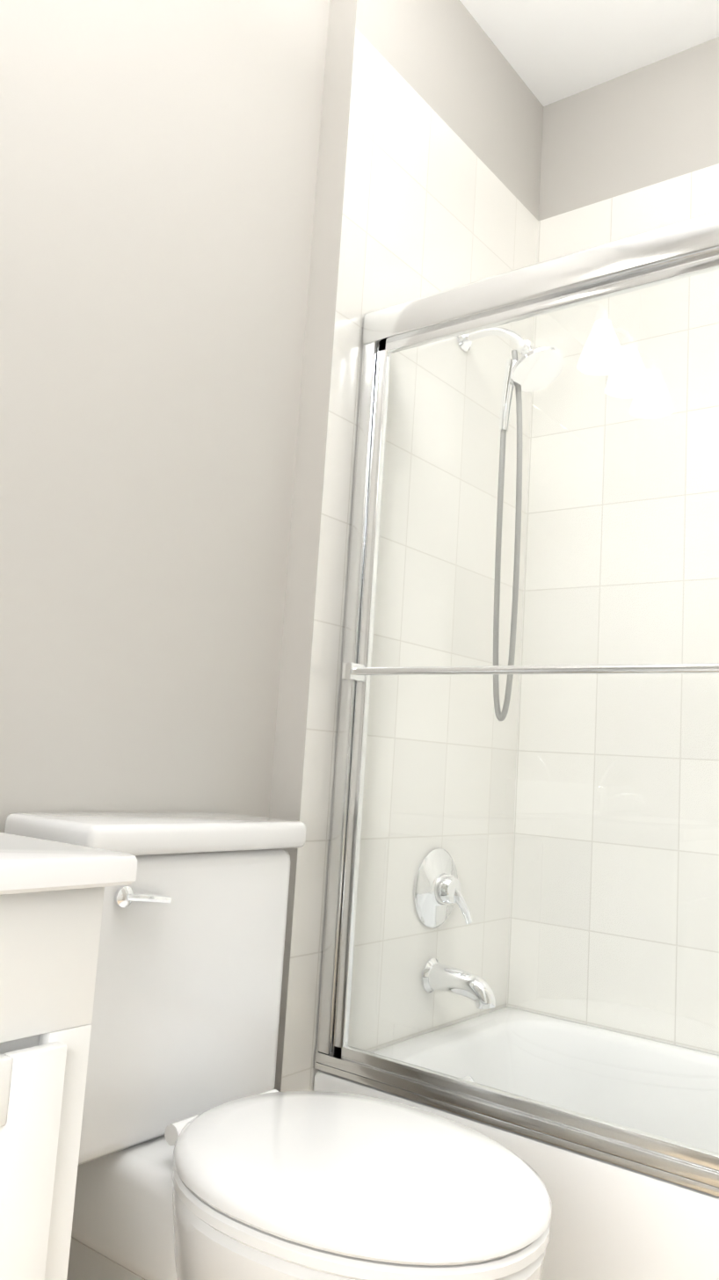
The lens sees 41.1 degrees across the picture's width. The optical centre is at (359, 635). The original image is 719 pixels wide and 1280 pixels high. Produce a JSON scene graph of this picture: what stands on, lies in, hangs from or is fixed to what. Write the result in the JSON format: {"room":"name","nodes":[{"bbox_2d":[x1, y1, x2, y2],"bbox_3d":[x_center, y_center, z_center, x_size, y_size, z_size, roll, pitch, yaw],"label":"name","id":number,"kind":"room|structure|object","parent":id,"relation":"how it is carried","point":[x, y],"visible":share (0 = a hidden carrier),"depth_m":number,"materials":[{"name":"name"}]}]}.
{"room":"bathroom","nodes":[
{"label":"bathroom","id":0,"kind":"room"},
{"bbox_2d":[0,0,330,832],"bbox_3d":[-0.541,-0.303,1.440,0.120,2.750,3.080,-2,-10,37],"label":"wall","id":1,"kind":"structure","parent":0,"point":[158,167],"depth_m":1.60,"materials":[{"name":"paint"}]},
{"bbox_2d":[269,0,543,1091],"bbox_3d":[0.144,-0.161,2.172,0.075,2.750,0.823,-2,-10,37],"label":"wall","id":2,"kind":"structure","parent":0,"point":[429,162],"depth_m":2.06,"materials":[{"name":"tile"}]},
{"bbox_2d":[414,848,472,928],"bbox_3d":[0.193,0.553,2.083,0.067,0.170,0.170,-2,-10,37],"label":"shower valve","id":3,"kind":"object","parent":2,"relation":"attached to","point":[427,860],"depth_m":2.07,"materials":[{"name":"silver metal"}]},
{"bbox_2d":[421,958,495,1009],"bbox_3d":[0.217,0.738,2.031,0.158,0.079,0.072,-2,-10,37],"label":"tub spout","id":4,"kind":"object","parent":2,"relation":"attached to","point":[485,993],"depth_m":2.02,"materials":[{"name":"silver metal"}]},
{"bbox_2d":[457,327,564,720],"bbox_3d":[0.317,-0.276,2.131,0.256,0.932,0.123,-2,-10,37],"label":"shower head","id":5,"kind":"object","parent":2,"relation":"attached to","point":[528,376],"depth_m":2.11},
{"bbox_2d":[459,0,718,106],"bbox_3d":[0.233,-1.738,1.107,1.840,0.100,3.080,-2,-10,37],"label":"ceiling","id":6,"kind":"structure","parent":0,"point":[552,51],"depth_m":2.38,"materials":[{"name":"white paint"}]},
{"bbox_2d":[506,36,718,1054],"bbox_3d":[1.083,-0.118,2.044,1.720,2.750,0.120,-2,-10,37],"label":"wall","id":7,"kind":"structure","parent":0,"point":[631,153],"depth_m":2.32,"materials":[{"name":"tile"}]},
{"bbox_3d":[0.052,1.082,0.732,1.840,0.100,3.080,-2,-10,37],"label":"floor","id":8,"kind":"structure","parent":0,"visible":0},
{"bbox_2d":[0,832,137,1279],"bbox_3d":[-0.672,0.526,0.721,0.490,0.903,0.830,-2,-10,37],"label":"bathroom vanity","id":9,"kind":"object","parent":8,"relation":"on","point":[51,898],"visible":1,"depth_m":0.89,"materials":[{"name":"white painted wood"}]},
{"bbox_2d":[3,812,552,1279],"bbox_3d":[-0.108,0.674,1.245,0.731,0.819,0.431,-2,-10,37],"label":"toilet","id":10,"kind":"object","parent":8,"relation":"on","point":[207,1150],"visible":0.96,"depth_m":1.25,"materials":[{"name":"white ceramic"}]},
{"bbox_2d":[313,1007,718,1279],"bbox_3d":[0.729,1.003,1.563,1.521,0.360,0.738,-2,-10,37],"label":"bathtub","id":11,"kind":"object","parent":8,"relation":"on","point":[610,1221],"visible":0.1,"depth_m":1.91,"materials":[{"name":"white ceramic"}]},
{"bbox_2d":[314,210,718,1196],"bbox_3d":[0.574,0.049,1.405,1.517,1.464,0.102,-2,-10,37],"label":"shower frame","id":12,"kind":"object","parent":11,"relation":"on","point":[675,251],"visible":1,"depth_m":1.68,"materials":[{"name":"silver metal"}]}
]}

